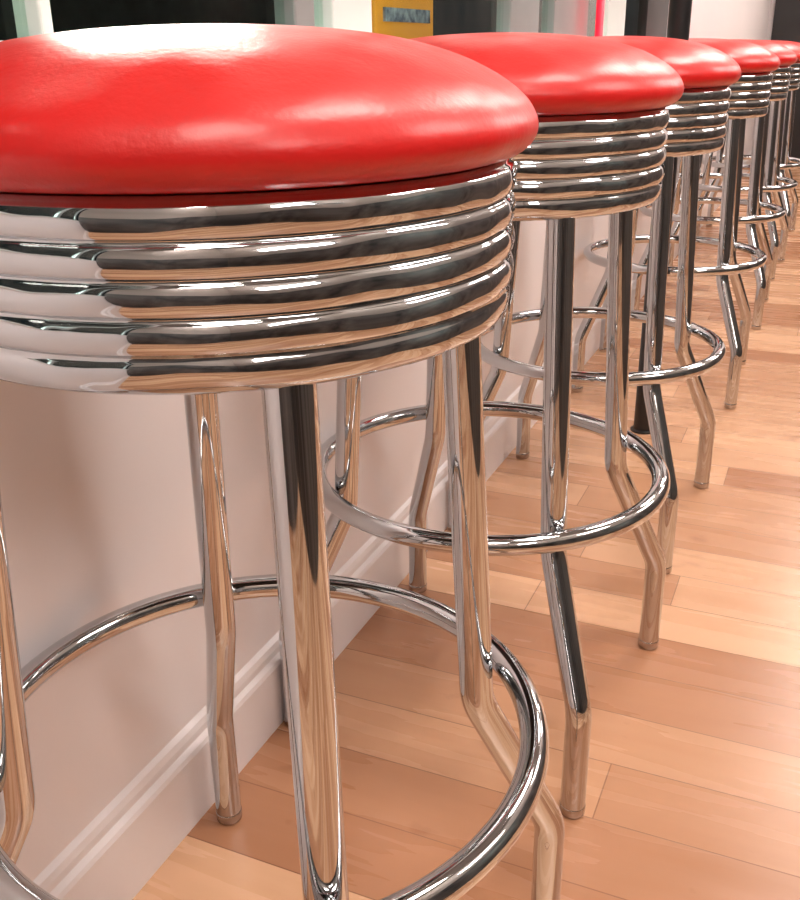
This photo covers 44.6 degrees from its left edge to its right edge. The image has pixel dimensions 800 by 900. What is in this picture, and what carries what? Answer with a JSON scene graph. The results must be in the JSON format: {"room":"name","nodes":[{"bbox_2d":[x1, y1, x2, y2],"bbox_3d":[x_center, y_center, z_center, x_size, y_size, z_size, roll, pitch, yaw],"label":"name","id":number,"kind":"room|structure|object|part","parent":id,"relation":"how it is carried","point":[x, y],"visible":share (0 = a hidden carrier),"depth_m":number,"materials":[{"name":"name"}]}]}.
{"room":"bar","nodes":[
{"label":"bar","id":0,"kind":"room"},
{"bbox_2d":[0,0,770,880],"bbox_3d":[0.679,-1.730,2.773,0.140,2.700,9.000,9,24,22],"label":"wall","id":1,"kind":"structure","parent":0,"point":[96,489],"depth_m":0.97,"materials":[{"name":"white paint"}]},
{"bbox_2d":[12,0,53,37],"bbox_3d":[-0.318,-1.030,0.548,0.030,1.478,0.015,9,24,22],"label":"trim","id":2,"kind":"structure","parent":1,"relation":"attached to","point":[32,17],"depth_m":0.81,"materials":[{"name":"white paint"}]},
{"bbox_2d":[274,0,314,26],"bbox_3d":[-0.138,-1.190,0.931,0.030,1.478,0.050,9,24,22],"label":"trim","id":3,"kind":"structure","parent":1,"relation":"attached to","point":[287,12],"depth_m":1.18,"materials":[{"name":"metal"}]},
{"bbox_2d":[314,0,371,32],"bbox_3d":[-0.084,-1.238,1.046,0.030,1.478,0.120,9,24,22],"label":"trim","id":4,"kind":"structure","parent":1,"relation":"attached to","point":[356,15],"depth_m":1.28,"materials":[{"name":"white paint"}]},
{"bbox_2d":[33,150,751,899],"bbox_3d":[0.785,-0.543,3.277,0.015,0.118,8.900,9,24,22],"label":"baseboard","id":5,"kind":"structure","parent":1,"relation":"attached to","point":[118,852],"depth_m":1.10,"materials":[{"name":"white paint"}]},
{"bbox_2d":[496,0,539,32],"bbox_3d":[0.233,-1.520,1.723,0.030,1.478,0.200,9,24,22],"label":"trim","id":6,"kind":"structure","parent":1,"relation":"attached to","point":[512,15],"depth_m":1.94,"materials":[{"name":"paint"}]},
{"bbox_2d":[541,0,588,35],"bbox_3d":[0.384,-1.655,2.045,0.030,1.478,0.320,9,24,22],"label":"trim","id":7,"kind":"structure","parent":1,"relation":"attached to","point":[570,17],"depth_m":2.25,"materials":[{"name":"paint"}]},
{"bbox_2d":[603,0,625,35],"bbox_3d":[0.584,-1.833,2.473,0.030,1.478,0.230,9,24,22],"label":"trim","id":8,"kind":"structure","parent":1,"relation":"attached to","point":[614,10],"depth_m":2.70,"materials":[{"name":"white paint"}]},
{"bbox_2d":[636,0,668,36],"bbox_3d":[0.844,-2.065,3.028,0.030,1.478,0.400,9,24,22],"label":"trim","id":9,"kind":"structure","parent":1,"relation":"attached to","point":[652,14],"depth_m":3.19,"materials":[{"name":"black paint"}]},
{"bbox_3d":[-0.068,-0.559,1.368,0.162,0.022,5.000,9,24,22],"label":"trim","id":10,"kind":"structure","parent":1,"relation":"on","visible":0},
{"bbox_2d":[595,0,604,35],"bbox_3d":[0.494,-1.574,2.240,0.020,1.178,0.020,9,24,22],"label":"tube","id":11,"kind":"object","parent":10,"relation":"on","point":[600,6],"visible":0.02,"depth_m":2.44,"materials":[{"name":"red"}]},
{"bbox_2d":[133,168,799,899],"bbox_3d":[1.490,-0.334,3.034,1.900,0.100,9.100,9,24,22],"label":"floor","id":12,"kind":"structure","parent":0,"point":[693,788],"depth_m":1.32,"materials":[{"name":"brown wood"}]},
{"bbox_2d":[0,23,564,899],"bbox_3d":[-0.110,0.132,0.732,0.447,0.828,0.447,9,24,22],"label":"bar stool","id":13,"kind":"object","parent":12,"relation":"on","point":[197,212],"visible":1,"depth_m":0.47,"materials":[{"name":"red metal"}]},
{"bbox_3d":[-0.310,0.232,0.694,0.129,0.665,0.029,-9,24,-18],"label":"leg","id":14,"kind":"part","parent":13,"relation":"part of","materials":[{"name":"silver metal"}]},
{"bbox_3d":[-0.182,0.126,0.947,0.029,0.665,0.129,-9,24,-18],"label":"leg","id":15,"kind":"part","parent":13,"relation":"part of","materials":[{"name":"silver metal"}]},
{"bbox_2d":[0,23,538,193],"bbox_3d":[-0.114,-0.216,0.589,0.394,0.075,0.394,9,24,22],"label":"seat cushion","id":16,"kind":"object","parent":13,"relation":"on","point":[203,108],"depth_m":0.44,"materials":[{"name":"red leather"}]},
{"bbox_3d":[-0.036,0.277,0.574,0.029,0.665,0.129,-9,24,-18],"label":"leg","id":17,"kind":"part","parent":13,"relation":"part of","materials":[{"name":"silver metal"}]},
{"bbox_3d":[0.092,0.172,0.827,0.129,0.665,0.029,-9,24,-18],"label":"leg","id":18,"kind":"part","parent":13,"relation":"part of","materials":[{"name":"silver metal"}]},
{"bbox_2d":[279,32,683,818],"bbox_3d":[0.109,-0.062,1.196,0.447,0.828,0.447,9,24,22],"label":"bar stool","id":19,"kind":"object","parent":12,"relation":"on","point":[598,148],"visible":0.62,"depth_m":1.03,"materials":[{"name":"silver metal"}]},
{"bbox_3d":[-0.093,0.036,1.162,0.129,0.665,0.029,-8,23,-17],"label":"leg","id":20,"kind":"part","parent":19,"relation":"part of","materials":[{"name":"silver metal"}]},
{"bbox_3d":[0.041,-0.068,1.412,0.029,0.665,0.129,-8,23,-17],"label":"leg","id":21,"kind":"part","parent":19,"relation":"part of","materials":[{"name":"silver metal"}]},
{"bbox_2d":[410,32,683,115],"bbox_3d":[0.104,-0.410,1.052,0.394,0.075,0.394,9,24,22],"label":"seat cushion","id":22,"kind":"object","parent":19,"relation":"on","point":[559,74],"depth_m":0.91,"materials":[{"name":"red leather"}]},
{"bbox_3d":[0.178,0.084,1.037,0.029,0.665,0.129,-8,23,-17],"label":"leg","id":23,"kind":"part","parent":19,"relation":"part of","materials":[{"name":"silver metal"}]},
{"bbox_3d":[0.105,-0.336,1.083,0.344,0.083,0.344,9,24,22],"label":"seat","id":24,"kind":"part","parent":19,"relation":"part of","materials":[{"name":"red leather"}]},
{"bbox_3d":[0.312,-0.020,1.287,0.129,0.665,0.029,-8,23,-17],"label":"leg","id":25,"kind":"part","parent":19,"relation":"part of","materials":[{"name":"silver metal"}]},
{"bbox_2d":[448,36,741,574],"bbox_3d":[0.346,-0.274,1.705,0.447,0.828,0.447,9,24,22],"label":"bar stool","id":26,"kind":"object","parent":12,"relation":"on","point":[696,126],"visible":0.4,"depth_m":1.57,"materials":[{"name":"silver metal"}]},
{"bbox_3d":[0.145,-0.175,1.669,0.129,0.665,0.029,-8,24,-18],"label":"leg","id":27,"kind":"part","parent":26,"relation":"part of","materials":[{"name":"silver metal"}]},
{"bbox_3d":[0.276,-0.280,1.920,0.029,0.665,0.129,-8,24,-18],"label":"leg","id":28,"kind":"part","parent":26,"relation":"part of","materials":[{"name":"silver metal"}]},
{"bbox_3d":[0.418,-0.129,1.547,0.029,0.665,0.129,-8,24,-18],"label":"leg","id":29,"kind":"part","parent":26,"relation":"part of","materials":[{"name":"silver metal"}]},
{"bbox_2d":[594,36,741,88],"bbox_3d":[0.342,-0.623,1.562,0.394,0.075,0.394,9,24,22],"label":"seat cushion","id":30,"kind":"object","parent":26,"relation":"on","point":[699,66],"depth_m":1.43,"materials":[{"name":"red leather"}]},
{"bbox_3d":[0.548,-0.234,1.799,0.129,0.665,0.029,-8,24,-18],"label":"leg","id":31,"kind":"part","parent":26,"relation":"part of","materials":[{"name":"silver metal"}]},
{"bbox_2d":[630,0,691,434],"bbox_3d":[0.539,-1.294,1.718,0.056,2.700,0.056,9,24,22],"label":"post","id":32,"kind":"object","parent":12,"relation":"on","point":[679,15],"visible":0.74,"depth_m":2.02,"materials":[{"name":"black paint"}]},
{"bbox_2d":[571,38,779,408],"bbox_3d":[0.689,-0.577,2.430,0.447,0.828,0.447,9,24,22],"label":"bar stool","id":33,"kind":"object","parent":12,"relation":"on","point":[750,95],"visible":0.46,"depth_m":2.30,"materials":[{"name":"silver metal"}]},
{"bbox_3d":[0.494,-0.472,2.380,0.129,0.665,0.029,-10,24,-21],"label":"leg","id":34,"kind":"part","parent":33,"relation":"part of","materials":[{"name":"silver metal"}]},
{"bbox_3d":[0.604,-0.581,2.640,0.029,0.665,0.129,-10,24,-21],"label":"leg","id":35,"kind":"part","parent":33,"relation":"part of","materials":[{"name":"silver metal"}]},
{"bbox_3d":[0.775,-0.433,2.277,0.029,0.665,0.129,-10,24,-21],"label":"leg","id":36,"kind":"part","parent":33,"relation":"part of","materials":[{"name":"silver metal"}]},
{"bbox_2d":[689,38,779,72],"bbox_3d":[0.684,-0.925,2.287,0.394,0.075,0.394,9,24,22],"label":"seat cushion","id":37,"kind":"object","parent":33,"relation":"on","point":[751,57],"depth_m":2.15,"materials":[{"name":"red leather"}]},
{"bbox_3d":[0.886,-0.542,2.537,0.129,0.665,0.029,-10,24,-21],"label":"leg","id":38,"kind":"part","parent":33,"relation":"part of","materials":[{"name":"silver metal"}]},
{"bbox_2d":[631,39,796,329],"bbox_3d":[0.993,-0.848,3.081,0.447,0.828,0.447,9,24,22],"label":"bar stool","id":39,"kind":"object","parent":12,"relation":"on","point":[754,221],"visible":0.29,"depth_m":2.96,"materials":[{"name":"silver metal"}]},
{"bbox_3d":[0.797,-0.745,3.035,0.129,0.665,0.029,-10,24,-21],"label":"leg","id":40,"kind":"part","parent":39,"relation":"part of","materials":[{"name":"silver metal"}]},
{"bbox_3d":[0.912,-0.853,3.293,0.029,0.665,0.129,-10,24,-21],"label":"leg","id":41,"kind":"part","parent":39,"relation":"part of","materials":[{"name":"silver metal"}]},
{"bbox_3d":[1.076,-0.705,2.927,0.029,0.665,0.129,-10,24,-21],"label":"leg","id":42,"kind":"part","parent":39,"relation":"part of","materials":[{"name":"silver metal"}]},
{"bbox_2d":[732,39,796,65],"bbox_3d":[0.989,-1.197,2.938,0.394,0.075,0.394,9,24,22],"label":"seat cushion","id":43,"kind":"object","parent":39,"relation":"on","point":[787,57],"depth_m":2.82,"materials":[{"name":"red leather"}]},
{"bbox_3d":[1.191,-0.812,3.185,0.129,0.665,0.029,-10,24,-21],"label":"leg","id":44,"kind":"part","parent":39,"relation":"part of","materials":[{"name":"silver metal"}]},
{"bbox_2d":[668,40,799,281],"bbox_3d":[1.281,-1.105,3.696,0.447,0.828,0.447,9,24,22],"label":"bar stool","id":45,"kind":"object","parent":12,"relation":"on","point":[772,178],"visible":0.26,"depth_m":3.59,"materials":[{"name":"silver metal"}]},
{"bbox_3d":[1.081,-1.006,3.659,0.129,0.665,0.029,-8,24,-18],"label":"leg","id":46,"kind":"part","parent":45,"relation":"part of","materials":[{"name":"silver metal"}]},
{"bbox_3d":[1.210,-1.111,3.911,0.029,0.665,0.129,-8,24,-18],"label":"leg","id":47,"kind":"part","parent":45,"relation":"part of","materials":[{"name":"silver metal"}]},
{"bbox_3d":[1.354,-0.960,3.538,0.029,0.665,0.129,-8,24,-18],"label":"leg","id":48,"kind":"part","parent":45,"relation":"part of","materials":[{"name":"silver metal"}]},
{"bbox_3d":[1.483,-1.065,3.790,0.129,0.665,0.029,-8,24,-18],"label":"leg","id":49,"kind":"part","parent":45,"relation":"part of","materials":[{"name":"silver metal"}]},
{"bbox_2d":[762,40,799,61],"bbox_3d":[1.276,-1.453,3.553,0.394,0.075,0.394,9,24,22],"label":"seat cushion","id":50,"kind":"object","parent":45,"relation":"on","point":[796,49],"depth_m":3.43,"materials":[{"name":"red leather"}]},
{"bbox_2d":[696,40,799,235],"bbox_3d":[1.579,-1.370,4.331,0.447,0.828,0.447,9,24,22],"label":"bar stool","id":51,"kind":"object","parent":12,"relation":"on","point":[785,166],"visible":0.15,"depth_m":4.32,"materials":[{"name":"silver metal"}]},
{"bbox_3d":[1.378,-1.271,4.294,0.129,0.665,0.029,-8,24,-18],"label":"leg","id":52,"kind":"part","parent":51,"relation":"part of","materials":[{"name":"silver metal"}]},
{"bbox_3d":[1.508,-1.376,4.546,0.029,0.665,0.129,-8,24,-18],"label":"leg","id":53,"kind":"part","parent":51,"relation":"part of","materials":[{"name":"silver metal"}]},
{"bbox_3d":[1.651,-1.225,4.173,0.029,0.665,0.129,-8,24,-18],"label":"leg","id":54,"kind":"part","parent":51,"relation":"part of","materials":[{"name":"silver metal"}]},
{"bbox_2d":[775,40,799,46],"bbox_3d":[1.574,-1.719,4.188,0.394,0.075,0.394,9,24,22],"label":"seat cushion","id":55,"kind":"object","parent":51,"relation":"on","point":[796,43],"depth_m":4.09,"materials":[{"name":"red leather"}]},
{"bbox_3d":[1.781,-1.330,4.425,0.129,0.665,0.029,-8,24,-18],"label":"leg","id":56,"kind":"part","parent":51,"relation":"part of","materials":[{"name":"silver metal"}]},
{"bbox_2d":[766,0,775,39],"bbox_3d":[3.294,-3.214,6.300,1.624,2.700,0.100,9,24,22],"label":"wall","id":57,"kind":"structure","parent":0,"point":[772,5],"depth_m":6.70,"materials":[{"name":"white paint"}]},
{"bbox_2d":[765,0,799,163],"bbox_3d":[2.985,-2.953,6.464,0.940,2.100,0.050,9,24,22],"label":"door","id":58,"kind":"structure","parent":57,"relation":"in","point":[786,20],"depth_m":6.64,"materials":[{"name":"black paint"}]},
{"bbox_3d":[-2.815,-1.420,6.073,8.636,0.100,20.000,9,24,22],"label":"ground","id":59,"kind":"structure","parent":0,"visible":0},
{"bbox_2d":[0,0,274,40],"bbox_3d":[-4.141,-3.562,5.801,0.200,4.100,20.000,9,24,22],"label":"wall","id":60,"kind":"structure","parent":59,"relation":"on","point":[67,15],"depth_m":9.38,"materials":[{"name":"black paint"}]},
{"bbox_2d":[371,0,432,38],"bbox_3d":[-0.018,-0.696,2.515,0.095,1.200,0.360,9,24,22],"label":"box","id":61,"kind":"object","parent":59,"relation":"on","point":[408,19],"visible":0.12,"depth_m":2.33,"materials":[{"name":"yellow cardboard"}]},
{"bbox_3d":[0.019,-1.047,2.352,0.005,0.030,0.280,9,24,22],"label":"label plate","id":62,"kind":"part","parent":61,"relation":"part of","materials":[{"name":"silver metal"}]}
]}

